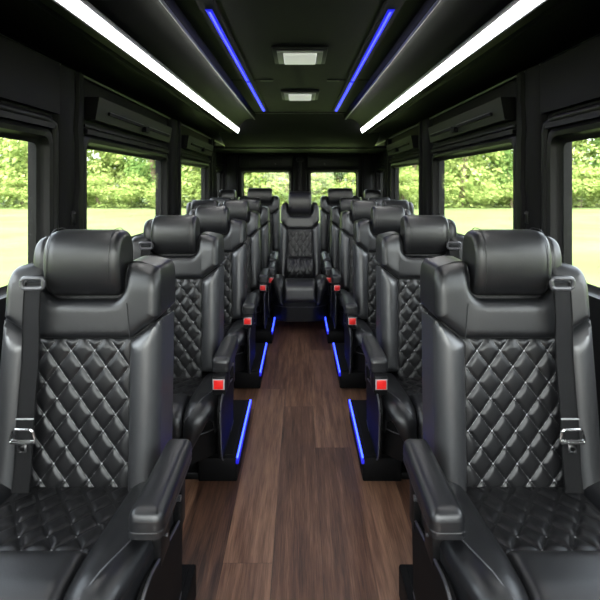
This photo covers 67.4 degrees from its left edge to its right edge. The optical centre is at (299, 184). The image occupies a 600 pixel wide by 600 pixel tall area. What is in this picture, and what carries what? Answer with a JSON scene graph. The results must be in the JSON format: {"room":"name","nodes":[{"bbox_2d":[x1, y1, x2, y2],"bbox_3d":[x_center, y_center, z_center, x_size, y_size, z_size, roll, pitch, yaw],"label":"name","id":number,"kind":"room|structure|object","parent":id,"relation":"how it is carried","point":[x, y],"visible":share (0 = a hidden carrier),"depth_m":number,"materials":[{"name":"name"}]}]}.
{"room":"vehicle interior","nodes":[
{"label":"vehicle interior","id":0,"kind":"room"},
{"bbox_2d":[0,78,222,263],"bbox_3d":[-1.073,0.330,2.275,0.070,1.740,7.151,0,0,1],"label":"wall","id":1,"kind":"structure","parent":0,"point":[91,89],"depth_m":2.46,"materials":[{"name":"black plastic"}]},
{"bbox_2d":[0,294,6,363],"bbox_3d":[-1.021,0.758,2.250,0.035,0.844,7.101,0,0,1],"label":"trim","id":2,"kind":"structure","parent":1,"relation":"attached to","point":[3,297],"depth_m":1.54,"materials":[{"name":"black plastic"}]},
{"bbox_2d":[0,118,52,295],"bbox_3d":[-1.049,0.098,1.180,0.042,0.655,1.390,0,0,1],"label":"window","id":3,"kind":"structure","parent":1,"relation":"in","point":[41,137],"depth_m":1.83,"materials":[{"name":"black plastic"}]},
{"bbox_2d":[0,102,58,232],"bbox_3d":[-1.034,0.058,1.551,0.034,0.685,0.702,0,0,1],"label":"trim","id":4,"kind":"structure","parent":1,"relation":"attached to","point":[5,107],"depth_m":1.87,"materials":[{"name":"black plastic"}]},
{"bbox_2d":[52,64,83,230],"bbox_3d":[-1.021,-0.058,2.007,0.042,0.915,0.225,0,0,0],"label":"trim","id":5,"kind":"structure","parent":1,"relation":"attached to","point":[70,120],"depth_m":1.98,"materials":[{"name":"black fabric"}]},
{"bbox_2d":[71,211,75,223],"bbox_3d":[-1.004,0.142,1.992,0.018,0.055,0.025,0,0,0],"label":"anchor","id":6,"kind":"object","parent":1,"relation":"attached to","point":[73,213],"visible":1,"depth_m":1.99,"materials":[{"name":"black plastic"}]},
{"bbox_2d":[0,34,224,167],"bbox_3d":[-1.014,-0.365,3.127,0.030,0.294,5.316,0,0,1],"label":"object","id":7,"kind":"structure","parent":1,"relation":"attached to","point":[28,78],"depth_m":1.72,"materials":[{"name":"black plastic"}]},
{"bbox_2d":[84,135,167,238],"bbox_3d":[-1.032,0.070,2.785,0.042,0.620,1.320,0,0,1],"label":"window","id":8,"kind":"structure","parent":1,"relation":"in","point":[90,142],"depth_m":2.69,"materials":[{"name":"black plastic"}]},
{"bbox_2d":[0,0,254,144],"bbox_3d":[-0.739,-0.594,2.250,0.626,0.163,7.107,0,0,1],"label":"trim","id":9,"kind":"structure","parent":1,"relation":"attached to","point":[45,27],"depth_m":1.89,"materials":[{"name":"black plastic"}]},
{"bbox_2d":[85,97,171,142],"bbox_3d":[-0.993,-0.370,2.765,0.088,0.110,1.190,0,0,0],"label":"housing","id":10,"kind":"object","parent":1,"relation":"attached to","point":[99,110],"visible":1,"depth_m":2.49,"materials":[{"name":"black plastic"}]},
{"bbox_2d":[53,0,238,132],"bbox_3d":[-0.646,-0.541,2.625,0.054,0.043,4.352,0,0,1],"label":"light bar","id":11,"kind":"object","parent":1,"relation":"attached to","point":[83,10],"visible":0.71,"depth_m":1.76,"materials":[{"name":"grey plastic"}]},
{"bbox_2d":[167,118,180,214],"bbox_3d":[-0.996,-0.058,3.605,0.059,0.915,0.270,0,0,0],"label":"trim","id":12,"kind":"structure","parent":1,"relation":"attached to","point":[174,147],"depth_m":3.52,"materials":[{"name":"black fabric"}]},
{"bbox_2d":[181,157,209,199],"bbox_3d":[-1.014,0.068,4.350,0.042,0.615,1.170,0,0,1],"label":"window","id":13,"kind":"structure","parent":1,"relation":"in","point":[184,161],"depth_m":4.81,"materials":[{"name":"black plastic"}]},
{"bbox_2d":[181,135,212,155],"bbox_3d":[-0.975,-0.370,4.365,0.088,0.110,1.030,0,0,0],"label":"housing","id":14,"kind":"object","parent":1,"relation":"attached to","point":[188,142],"visible":0.98,"depth_m":4.13,"materials":[{"name":"black plastic"}]},
{"bbox_2d":[208,138,214,198],"bbox_3d":[-0.984,-0.058,5.030,0.048,0.915,0.140,0,0,0],"label":"trim","id":15,"kind":"structure","parent":1,"relation":"attached to","point":[211,141],"depth_m":5.00,"materials":[{"name":"black plastic"}]},
{"bbox_2d":[214,142,215,196],"bbox_3d":[-0.996,-0.058,5.225,0.021,0.915,0.110,0,0,0],"label":"trim","id":16,"kind":"structure","parent":1,"relation":"attached to","point":[214,142],"depth_m":5.25,"materials":[{"name":"black plastic"}]},
{"bbox_2d":[216,167,223,196],"bbox_3d":[-1.001,0.075,5.563,0.042,0.580,0.475,0,0,1],"label":"window","id":17,"kind":"structure","parent":1,"relation":"in","point":[218,170],"depth_m":5.75,"materials":[{"name":"black plastic"}]},
{"bbox_2d":[182,320,412,599],"bbox_3d":[0.000,1.230,2.275,2.240,0.060,7.150,0,0,0],"label":"floor","id":18,"kind":"structure","parent":0,"point":[299,520],"depth_m":1.69,"materials":[{"name":"brown wood"}]},
{"bbox_2d":[0,228,195,599],"bbox_3d":[-0.597,0.663,1.121,0.612,1.074,0.638,0,0,0],"label":"seat","id":19,"kind":"object","parent":18,"relation":"on","point":[93,472],"visible":1,"depth_m":1.23,"materials":[{"name":"black leather"}]},
{"bbox_2d":[132,214,251,480],"bbox_3d":[-0.574,0.672,2.021,0.652,1.056,0.638,0,0,0],"label":"seat","id":20,"kind":"object","parent":18,"relation":"on","point":[206,413],"visible":0.46,"depth_m":2.13,"materials":[{"name":"black leather"}]},
{"bbox_2d":[185,199,217,214],"bbox_3d":[-0.837,0.663,3.757,0.332,1.074,0.652,0,0,0],"label":"seat","id":21,"kind":"object","parent":18,"relation":"on","point":[194,204],"visible":0.11,"depth_m":3.90,"materials":[{"name":"black leather"}]},
{"bbox_2d":[208,197,231,203],"bbox_3d":[-0.835,0.663,4.547,0.332,1.074,0.652,0,0,0],"label":"seat","id":22,"kind":"object","parent":18,"relation":"on","point":[219,199],"visible":0.02,"depth_m":4.70,"materials":[{"name":"black leather"}]},
{"bbox_2d":[189,205,266,387],"bbox_3d":[-0.553,0.666,2.841,0.652,1.056,0.638,0,0,0],"label":"seat","id":23,"kind":"object","parent":18,"relation":"on","point":[239,308],"visible":0.34,"depth_m":2.95,"materials":[{"name":"black leather"}]},
{"bbox_2d":[219,189,239,199],"bbox_3d":[-0.860,0.588,5.165,0.286,1.074,0.642,0,0,0],"label":"seat","id":24,"kind":"object","parent":18,"relation":"on","point":[222,193],"visible":0.13,"depth_m":5.30,"materials":[{"name":"black leather"}]},
{"bbox_2d":[218,200,275,343],"bbox_3d":[-0.508,0.663,3.641,0.608,1.074,0.637,0,0,0],"label":"seat","id":25,"kind":"object","parent":18,"relation":"on","point":[238,209],"visible":0.35,"depth_m":3.74,"materials":[{"name":"black leather"}]},
{"bbox_2d":[239,198,277,288],"bbox_3d":[-0.481,0.663,4.421,0.602,1.074,0.637,0,0,0],"label":"seat","id":26,"kind":"object","parent":18,"relation":"on","point":[254,203],"visible":0.18,"depth_m":4.55,"materials":[{"name":"black leather"}]},
{"bbox_2d":[241,188,279,272],"bbox_3d":[-0.475,0.568,5.142,0.486,1.074,0.636,0,0,0],"label":"seat","id":27,"kind":"object","parent":18,"relation":"on","point":[265,194],"visible":0.35,"depth_m":5.27,"materials":[{"name":"black leather"}]},
{"bbox_2d":[268,191,331,321],"bbox_3d":[0.000,0.627,4.086,0.564,1.146,0.848,0,0,0],"label":"seat","id":28,"kind":"object","parent":18,"relation":"on","point":[299,292],"visible":0.98,"depth_m":4.02,"materials":[{"name":"black leather"}]},
{"bbox_2d":[287,256,312,277],"bbox_3d":[0.000,0.765,4.063,0.236,0.226,0.099,0,0,0],"label":"lumbar cushion","id":29,"kind":"object","parent":28,"relation":"on","point":[297,266],"depth_m":4.03,"materials":[{"name":"black leather"}]},
{"bbox_2d":[320,188,358,272],"bbox_3d":[0.475,0.568,5.142,0.486,1.074,0.636,0,0,0],"label":"seat","id":30,"kind":"object","parent":18,"relation":"on","point":[334,194],"visible":0.25,"depth_m":5.27,"materials":[{"name":"black leather"}]},
{"bbox_2d":[322,198,360,288],"bbox_3d":[0.481,0.663,4.421,0.602,1.074,0.637,0,0,0],"label":"seat","id":31,"kind":"object","parent":18,"relation":"on","point":[345,203],"visible":0.26,"depth_m":4.55,"materials":[{"name":"black leather"}]},
{"bbox_2d":[324,200,381,343],"bbox_3d":[0.508,0.663,3.641,0.608,1.074,0.637,0,0,0],"label":"seat","id":32,"kind":"object","parent":18,"relation":"on","point":[360,209],"visible":0.33,"depth_m":3.74,"materials":[{"name":"black leather"}]},
{"bbox_2d":[360,189,380,199],"bbox_3d":[0.860,0.588,5.165,0.286,1.074,0.642,0,0,0],"label":"seat","id":33,"kind":"object","parent":18,"relation":"on","point":[367,193],"visible":0.13,"depth_m":5.30,"materials":[{"name":"black leather"}]},
{"bbox_2d":[333,205,410,387],"bbox_3d":[0.553,0.666,2.841,0.652,1.056,0.638,0,0,0],"label":"seat","id":34,"kind":"object","parent":18,"relation":"on","point":[359,308],"visible":0.38,"depth_m":2.95,"materials":[{"name":"black leather"}]},
{"bbox_2d":[368,197,391,203],"bbox_3d":[0.835,0.663,4.547,0.332,1.074,0.652,0,0,0],"label":"seat","id":35,"kind":"object","parent":18,"relation":"on","point":[377,199],"visible":0.06,"depth_m":4.70,"materials":[{"name":"black leather"}]},
{"bbox_2d":[382,199,414,214],"bbox_3d":[0.837,0.663,3.757,0.332,1.074,0.652,0,0,0],"label":"seat","id":36,"kind":"object","parent":18,"relation":"on","point":[405,204],"visible":0.1,"depth_m":3.90,"materials":[{"name":"black leather"}]},
{"bbox_2d":[348,214,463,480],"bbox_3d":[0.574,0.672,2.021,0.652,1.056,0.638,0,0,0],"label":"seat","id":37,"kind":"object","parent":18,"relation":"on","point":[391,413],"visible":0.44,"depth_m":2.13,"materials":[{"name":"black leather"}]},
{"bbox_2d":[399,228,599,599],"bbox_3d":[0.583,0.663,1.121,0.612,1.074,0.638,0,0,0],"label":"seat","id":38,"kind":"object","parent":18,"relation":"on","point":[504,471],"visible":1,"depth_m":1.23,"materials":[{"name":"black leather"}]},
{"bbox_2d":[174,0,425,153],"bbox_3d":[0.000,-0.570,2.275,2.120,0.340,7.150,0,0,0],"label":"ceiling","id":39,"kind":"structure","parent":0,"point":[255,26],"depth_m":2.45,"materials":[{"name":"black plastic"}]},
{"bbox_2d":[195,0,267,111],"bbox_3d":[-0.329,-0.654,2.785,0.072,0.014,2.471,0,0,1],"label":"recessed light","id":40,"kind":"object","parent":39,"relation":"in","point":[209,9],"visible":1,"depth_m":2.09,"materials":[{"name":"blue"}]},
{"bbox_2d":[272,46,327,64],"bbox_3d":[0.000,-0.645,2.275,0.268,0.031,0.270,0,0,0],"label":"recessed light","id":41,"kind":"object","parent":39,"relation":"in","point":[287,55],"visible":1,"depth_m":2.19,"materials":[{"name":"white plastic"}]},
{"bbox_2d":[281,90,318,100],"bbox_3d":[0.000,-0.645,3.275,0.268,0.031,0.310,0,0,0],"label":"recessed light","id":42,"kind":"object","parent":39,"relation":"in","point":[291,95],"visible":1,"depth_m":3.18,"materials":[{"name":"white plastic"}]},
{"bbox_2d":[228,79,371,148],"bbox_3d":[0.000,-0.526,3.885,1.560,0.272,2.150,0,0,0],"label":"trim","id":43,"kind":"structure","parent":39,"relation":"attached to","point":[260,79],"depth_m":4.10,"materials":[{"name":"black plastic"}]},
{"bbox_2d":[332,0,404,111],"bbox_3d":[0.329,-0.654,2.785,0.072,0.014,2.471,0,0,-1],"label":"recessed light","id":44,"kind":"object","parent":39,"relation":"in","point":[390,9],"visible":1,"depth_m":2.09,"materials":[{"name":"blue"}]},
{"bbox_2d":[222,154,377,273],"bbox_3d":[0.000,0.380,5.830,2.120,1.640,0.060,0,0,0],"label":"wall","id":45,"kind":"structure","parent":0,"point":[224,156],"depth_m":5.80,"materials":[{"name":"black"}]},
{"bbox_2d":[240,156,292,166],"bbox_3d":[-0.435,-0.302,5.780,0.680,0.145,0.040,0,0,0],"label":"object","id":46,"kind":"structure","parent":45,"relation":"in","point":[245,161],"depth_m":5.77,"materials":[{"name":"black plastic"}]},
{"bbox_2d":[240,169,292,197],"bbox_3d":[-0.435,0.300,5.811,0.680,1.020,0.059,0,0,0],"label":"window","id":47,"kind":"structure","parent":45,"relation":"in","point":[243,171],"depth_m":5.79,"materials":[{"name":"black plastic"}]},
{"bbox_2d":[227,154,372,197],"bbox_3d":[0.000,0.250,5.758,1.860,1.300,0.085,0,0,0],"label":"trim","id":48,"kind":"structure","parent":45,"relation":"attached to","point":[299,160],"depth_m":5.75,"materials":[{"name":"black plastic"}]},
{"bbox_2d":[307,156,359,166],"bbox_3d":[0.435,-0.302,5.780,0.680,0.145,0.040,0,0,0],"label":"window shade","id":49,"kind":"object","parent":45,"relation":"in","point":[312,161],"depth_m":5.77,"materials":[{"name":"black plastic"}]},
{"bbox_2d":[307,169,359,197],"bbox_3d":[0.435,0.300,5.811,0.680,1.020,0.059,0,0,0],"label":"window","id":50,"kind":"structure","parent":45,"relation":"in","point":[310,171],"depth_m":5.79,"materials":[{"name":"black plastic"}]},
{"bbox_2d":[377,78,599,264],"bbox_3d":[1.073,0.330,2.275,0.070,1.740,7.151,0,0,-1],"label":"wall","id":51,"kind":"structure","parent":0,"point":[508,89],"depth_m":2.44,"materials":[{"name":"black plastic"}]},
{"bbox_2d":[376,167,383,196],"bbox_3d":[1.001,0.075,5.563,0.042,0.580,0.475,0,0,-1],"label":"window","id":52,"kind":"structure","parent":51,"relation":"in","point":[379,170],"depth_m":5.75,"materials":[{"name":"black plastic"}]},
{"bbox_2d":[384,142,385,196],"bbox_3d":[0.996,-0.058,5.225,0.021,0.915,0.110,0,0,0],"label":"trim","id":53,"kind":"structure","parent":51,"relation":"attached to","point":[384,142],"depth_m":5.25,"materials":[{"name":"black plastic"}]},
{"bbox_2d":[385,138,391,198],"bbox_3d":[0.984,-0.058,5.030,0.048,0.915,0.140,0,0,0],"label":"trim","id":54,"kind":"structure","parent":51,"relation":"attached to","point":[388,141],"depth_m":5.00,"materials":[{"name":"black plastic"}]},
{"bbox_2d":[387,135,418,155],"bbox_3d":[0.975,-0.370,4.365,0.088,0.110,1.030,0,0,0],"label":"housing","id":55,"kind":"object","parent":51,"relation":"attached to","point":[411,142],"visible":0.98,"depth_m":4.13,"materials":[{"name":"black plastic"}]},
{"bbox_2d":[390,157,418,199],"bbox_3d":[1.014,0.068,4.350,0.042,0.615,1.170,0,0,-1],"label":"window","id":56,"kind":"structure","parent":51,"relation":"in","point":[413,161],"depth_m":4.81,"materials":[{"name":"black plastic"}]},
{"bbox_2d":[419,118,432,214],"bbox_3d":[0.996,-0.058,3.605,0.059,0.915,0.270,0,0,0],"label":"trim","id":57,"kind":"structure","parent":51,"relation":"attached to","point":[425,147],"depth_m":3.52,"materials":[{"name":"black plastic"}]},
{"bbox_2d":[361,0,546,132],"bbox_3d":[0.646,-0.541,2.625,0.054,0.043,4.352,0,0,-1],"label":"light bar","id":58,"kind":"object","parent":51,"relation":"attached to","point":[516,10],"visible":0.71,"depth_m":1.76,"materials":[{"name":"grey plastic"}]},
{"bbox_2d":[428,97,514,142],"bbox_3d":[0.993,-0.370,2.765,0.088,0.110,1.190,0,0,0],"label":"housing","id":59,"kind":"object","parent":51,"relation":"attached to","point":[500,110],"visible":1,"depth_m":2.49,"materials":[{"name":"black plastic"}]},
{"bbox_2d":[345,0,599,144],"bbox_3d":[0.739,-0.594,2.250,0.626,0.163,7.107,0,0,-1],"label":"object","id":60,"kind":"structure","parent":51,"relation":"attached to","point":[554,27],"depth_m":1.89,"materials":[{"name":"black plastic"}]},
{"bbox_2d":[345,0,599,144],"bbox_3d":[0.730,-0.567,2.597,0.578,0.122,6.200,0,0,-1],"label":"trim","id":61,"kind":"structure","parent":51,"relation":"attached to","point":[437,2],"depth_m":2.25,"materials":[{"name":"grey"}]},
{"bbox_2d":[432,135,515,235],"bbox_3d":[1.032,0.070,2.785,0.042,0.620,1.320,0,0,-1],"label":"window","id":62,"kind":"structure","parent":51,"relation":"in","point":[509,142],"depth_m":2.68,"materials":[{"name":"black plastic"}]},
{"bbox_2d":[375,34,599,167],"bbox_3d":[1.014,-0.365,3.127,0.030,0.294,5.316,0,0,-1],"label":"trim","id":63,"kind":"structure","parent":51,"relation":"attached to","point":[571,78],"depth_m":1.72,"materials":[{"name":"black plastic"}]},
{"bbox_2d":[524,211,528,223],"bbox_3d":[1.004,0.142,1.992,0.018,0.055,0.025,0,0,0],"label":"anchor","id":64,"kind":"object","parent":51,"relation":"attached to","point":[526,213],"visible":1,"depth_m":1.99,"materials":[{"name":"black plastic"}]},
{"bbox_2d":[516,64,547,231],"bbox_3d":[1.021,-0.058,2.007,0.042,0.915,0.225,0,0,0],"label":"trim","id":65,"kind":"structure","parent":51,"relation":"attached to","point":[529,120],"depth_m":1.98,"materials":[{"name":"black plastic"}]},
{"bbox_2d":[541,102,599,235],"bbox_3d":[1.034,0.058,1.551,0.034,0.685,0.702,0,0,-1],"label":"trim","id":66,"kind":"structure","parent":51,"relation":"attached to","point":[594,107],"depth_m":1.87,"materials":[{"name":"black plastic"}]},
{"bbox_2d":[547,118,599,295],"bbox_3d":[1.049,0.098,1.180,0.042,0.655,1.390,0,0,-1],"label":"window","id":67,"kind":"structure","parent":51,"relation":"in","point":[558,137],"depth_m":1.82,"materials":[{"name":"black plastic"}]},
{"bbox_2d":[588,292,599,430],"bbox_3d":[1.021,0.758,2.250,0.035,0.844,7.101,0,0,-1],"label":"wall panel","id":68,"kind":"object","parent":51,"relation":"attached to","point":[594,300],"depth_m":1.55,"materials":[{"name":"black plastic"}]},
{"label":"outside","id":69,"kind":"structure","parent":0,"visible":0},
{"bbox_2d":[0,195,599,286],"bbox_3d":[0.000,1.820,50.000,280.000,0.001,220.000,0,0,0],"label":"ground","id":70,"kind":"structure","parent":69,"point":[585,221],"depth_m":20.22,"materials":[{"name":"green plant"}]},
{"bbox_2d":[0,138,24,202],"bbox_3d":[-30.498,-4.174,44.444,8.661,13.499,7.844,0,0,35],"label":"broadleaf tree","id":71,"kind":"object","parent":70,"relation":"on","point":[2,139],"visible":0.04,"depth_m":43.66,"materials":[{"name":"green plant"}]},
{"bbox_2d":[0,156,25,174],"bbox_3d":[-25.985,-3.678,45.307,8.195,12.260,7.483,0,0,-36],"label":"broadleaf tree","id":72,"kind":"object","parent":70,"relation":"on","point":[6,162],"visible":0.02,"depth_m":42.61,"materials":[{"name":"green plant"}]},
{"bbox_2d":[0,138,27,207],"bbox_3d":[-22.535,-2.690,37.246,5.903,10.158,6.517,0,0,-24],"label":"broadleaf tree","id":73,"kind":"object","parent":70,"relation":"on","point":[13,146],"visible":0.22,"depth_m":35.20,"materials":[{"name":"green plant"}]},
{"bbox_2d":[0,176,27,208],"bbox_3d":[-22.173,0.671,35.462,3.731,2.884,4.126,0,0,-37],"label":"shrub","id":74,"kind":"object","parent":70,"relation":"on","point":[13,193],"visible":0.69,"depth_m":34.70,"materials":[{"name":"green plant"}]},
{"bbox_2d":[20,183,27,208],"bbox_3d":[-20.145,0.882,35.249,3.147,2.432,3.480,0,0,27],"label":"shrub","id":75,"kind":"object","parent":70,"relation":"on","point":[26,201],"visible":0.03,"depth_m":34.10,"materials":[{"name":"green plant"}]},
{"bbox_2d":[87,149,112,206],"bbox_3d":[-18.470,-1.422,37.844,4.243,7.302,4.685,0,0,8],"label":"broadleaf tree","id":76,"kind":"object","parent":70,"relation":"on","point":[89,152],"visible":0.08,"depth_m":38.39,"materials":[{"name":"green plant"}]},
{"bbox_2d":[87,174,122,208],"bbox_3d":[-16.328,0.601,35.838,4.340,3.034,3.926,0,0,43],"label":"shrub","id":77,"kind":"object","parent":70,"relation":"on","point":[96,190],"visible":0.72,"depth_m":35.45,"materials":[{"name":"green plant"}]},
{"bbox_2d":[87,151,134,202],"bbox_3d":[-19.679,-4.409,44.689,8.151,14.027,9.000,0,0,-16],"label":"broadleaf tree","id":78,"kind":"object","parent":70,"relation":"on","point":[104,161],"visible":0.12,"depth_m":42.62,"materials":[{"name":"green plant"}]},
{"bbox_2d":[104,174,154,208],"bbox_3d":[-13.214,0.605,35.755,3.914,3.025,4.328,0,0,0],"label":"shrub","id":79,"kind":"object","parent":70,"relation":"on","point":[131,192],"visible":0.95,"depth_m":35.18,"materials":[{"name":"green plant"}]},
{"bbox_2d":[102,152,186,203],"bbox_3d":[-14.627,-3.917,43.600,8.290,12.921,7.508,0,0,-20],"label":"broadleaf tree","id":80,"kind":"object","parent":70,"relation":"on","point":[121,167],"visible":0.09,"depth_m":41.54,"materials":[{"name":"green plant"}]},
{"bbox_2d":[123,155,198,205],"bbox_3d":[-12.191,-2.816,39.569,6.910,10.338,6.310,0,0,-41],"label":"broadleaf tree","id":81,"kind":"object","parent":70,"relation":"on","point":[137,169],"visible":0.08,"depth_m":37.67,"materials":[{"name":"green plant"}]},
{"bbox_2d":[143,182,187,207],"bbox_3d":[-10.469,0.769,35.176,3.460,2.674,3.826,0,0,-16],"label":"shrub","id":82,"kind":"object","parent":70,"relation":"on","point":[146,193],"visible":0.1,"depth_m":34.53,"materials":[{"name":"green plant"}]},
{"bbox_2d":[181,165,200,207],"bbox_3d":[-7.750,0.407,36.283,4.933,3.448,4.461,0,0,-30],"label":"shrub","id":83,"kind":"object","parent":70,"relation":"on","point":[198,194],"visible":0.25,"depth_m":34.94,"materials":[{"name":"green plant"}]},
{"bbox_2d":[244,180,259,195],"bbox_3d":[-4.312,0.761,35.645,3.483,2.692,3.851,0,0,-35],"label":"shrub","id":84,"kind":"object","parent":70,"relation":"on","point":[246,183],"visible":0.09,"depth_m":35.49,"materials":[{"name":"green plant"}]},
{"bbox_2d":[223,145,283,193],"bbox_3d":[-4.245,-2.957,37.468,6.252,10.759,6.903,0,0,30],"label":"broadleaf tree","id":85,"kind":"object","parent":70,"relation":"on","point":[249,177],"visible":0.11,"depth_m":35.58,"materials":[{"name":"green plant"}]},
{"bbox_2d":[254,173,321,208],"bbox_3d":[-1.009,0.211,35.269,5.003,3.866,5.532,0,0,-33],"label":"shrub","id":86,"kind":"object","parent":70,"relation":"on","point":[281,186],"visible":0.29,"depth_m":34.53,"materials":[{"name":"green plant"}]},
{"bbox_2d":[276,173,334,201],"bbox_3d":[0.307,-2.781,37.805,6.243,10.656,6.149,0,0,-16],"label":"broadleaf tree","id":87,"kind":"object","parent":70,"relation":"on","point":[285,173],"visible":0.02,"depth_m":38.07,"materials":[{"name":"green plant"}]},
{"bbox_2d":[311,173,346,208],"bbox_3d":[1.654,0.397,36.355,4.488,3.469,4.963,0,0,39],"label":"shrub","id":88,"kind":"object","parent":70,"relation":"on","point":[317,176],"visible":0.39,"depth_m":35.41,"materials":[{"name":"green plant"}]},
{"bbox_2d":[312,173,355,201],"bbox_3d":[4.536,-3.951,45.410,7.855,12.868,8.602,0,0,38],"label":"broadleaf tree","id":89,"kind":"object","parent":70,"relation":"on","point":[338,179],"visible":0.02,"depth_m":44.48,"materials":[{"name":"green plant"}]},
{"bbox_2d":[326,173,355,193],"bbox_3d":[4.648,-2.159,40.231,5.318,9.216,5.400,0,0,-36],"label":"broadleaf tree","id":90,"kind":"object","parent":70,"relation":"on","point":[338,174],"visible":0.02,"depth_m":40.40,"materials":[{"name":"green plant"}]},
{"bbox_2d":[332,173,355,195],"bbox_3d":[4.828,0.366,36.014,4.575,3.536,5.058,0,0,11],"label":"shrub","id":91,"kind":"object","parent":70,"relation":"on","point":[352,186],"visible":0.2,"depth_m":35.56,"materials":[{"name":"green plant"}]},
{"bbox_2d":[399,165,418,208],"bbox_3d":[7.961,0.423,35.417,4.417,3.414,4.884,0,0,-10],"label":"shrub","id":92,"kind":"object","parent":70,"relation":"on","point":[409,186],"visible":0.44,"depth_m":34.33,"materials":[{"name":"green plant"}]},
{"bbox_2d":[413,172,461,208],"bbox_3d":[10.645,0.474,36.135,4.274,3.303,4.726,0,0,-27],"label":"shrub","id":93,"kind":"object","parent":70,"relation":"on","point":[448,195],"visible":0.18,"depth_m":35.08,"materials":[{"name":"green plant"}]},
{"bbox_2d":[445,156,505,204],"bbox_3d":[16.017,-5.064,44.264,9.948,15.504,9.010,0,0,40],"label":"broadleaf tree","id":94,"kind":"object","parent":70,"relation":"on","point":[484,156],"visible":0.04,"depth_m":42.09,"materials":[{"name":"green plant"}]},
{"bbox_2d":[445,151,510,207],"bbox_3d":[13.700,-2.812,37.057,6.693,10.432,6.062,0,0,-27],"label":"broadleaf tree","id":95,"kind":"object","parent":70,"relation":"on","point":[477,172],"visible":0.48,"depth_m":36.27,"materials":[{"name":"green plant"}]},
{"bbox_2d":[465,182,505,208],"bbox_3d":[14.607,0.935,35.454,3.002,2.320,3.319,0,0,28],"label":"shrub","id":96,"kind":"object","parent":70,"relation":"on","point":[486,197],"visible":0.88,"depth_m":34.91,"materials":[{"name":"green plant"}]},
{"bbox_2d":[481,149,512,205],"bbox_3d":[18.227,-1.694,39.456,4.783,7.836,5.238,0,0,-15],"label":"broadleaf tree","id":97,"kind":"object","parent":70,"relation":"on","point":[508,160],"visible":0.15,"depth_m":38.55,"materials":[{"name":"green plant"}]},
{"bbox_2d":[496,180,512,207],"bbox_3d":[16.821,0.830,35.737,3.640,2.545,3.292,0,0,21],"label":"shrub","id":98,"kind":"object","parent":70,"relation":"on","point":[509,195],"visible":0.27,"depth_m":35.66,"materials":[{"name":"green plant"}]},
{"bbox_2d":[478,150,577,202],"bbox_3d":[21.649,-4.875,44.696,9.674,15.077,8.762,0,0,17],"label":"broadleaf tree","id":99,"kind":"object","parent":70,"relation":"on","point":[510,150],"visible":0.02,"depth_m":44.08,"materials":[{"name":"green plant"}]},
{"bbox_2d":[572,179,592,193],"bbox_3d":[19.951,0.226,36.108,4.962,3.835,5.486,0,0,-26],"label":"shrub","id":100,"kind":"object","parent":70,"relation":"on","point":[573,188],"visible":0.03,"depth_m":34.31,"materials":[{"name":"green plant"}]},
{"bbox_2d":[572,164,599,207],"bbox_3d":[22.667,0.216,35.875,5.515,3.855,4.988,0,0,-24],"label":"shrub","id":101,"kind":"object","parent":70,"relation":"on","point":[577,199],"visible":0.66,"depth_m":35.47,"materials":[{"name":"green plant"}]},
{"bbox_2d":[572,140,599,205],"bbox_3d":[24.167,-2.624,40.197,6.422,10.009,5.817,0,0,-13],"label":"broadleaf tree","id":102,"kind":"object","parent":70,"relation":"on","point":[575,150],"visible":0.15,"depth_m":39.55,"materials":[{"name":"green plant"}]},
{"bbox_2d":[572,138,599,202],"bbox_3d":[26.528,-3.736,44.057,8.029,12.514,7.272,0,0,11],"label":"broadleaf tree","id":103,"kind":"object","parent":70,"relation":"on","point":[587,140],"visible":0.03,"depth_m":43.28,"materials":[{"name":"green plant"}]},
{"bbox_2d":[576,138,599,179],"bbox_3d":[28.038,-2.571,39.118,6.546,9.793,5.977,0,0,-31],"label":"broadleaf tree","id":104,"kind":"object","parent":70,"relation":"on","point":[597,141],"visible":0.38,"depth_m":39.97,"materials":[{"name":"green plant"}]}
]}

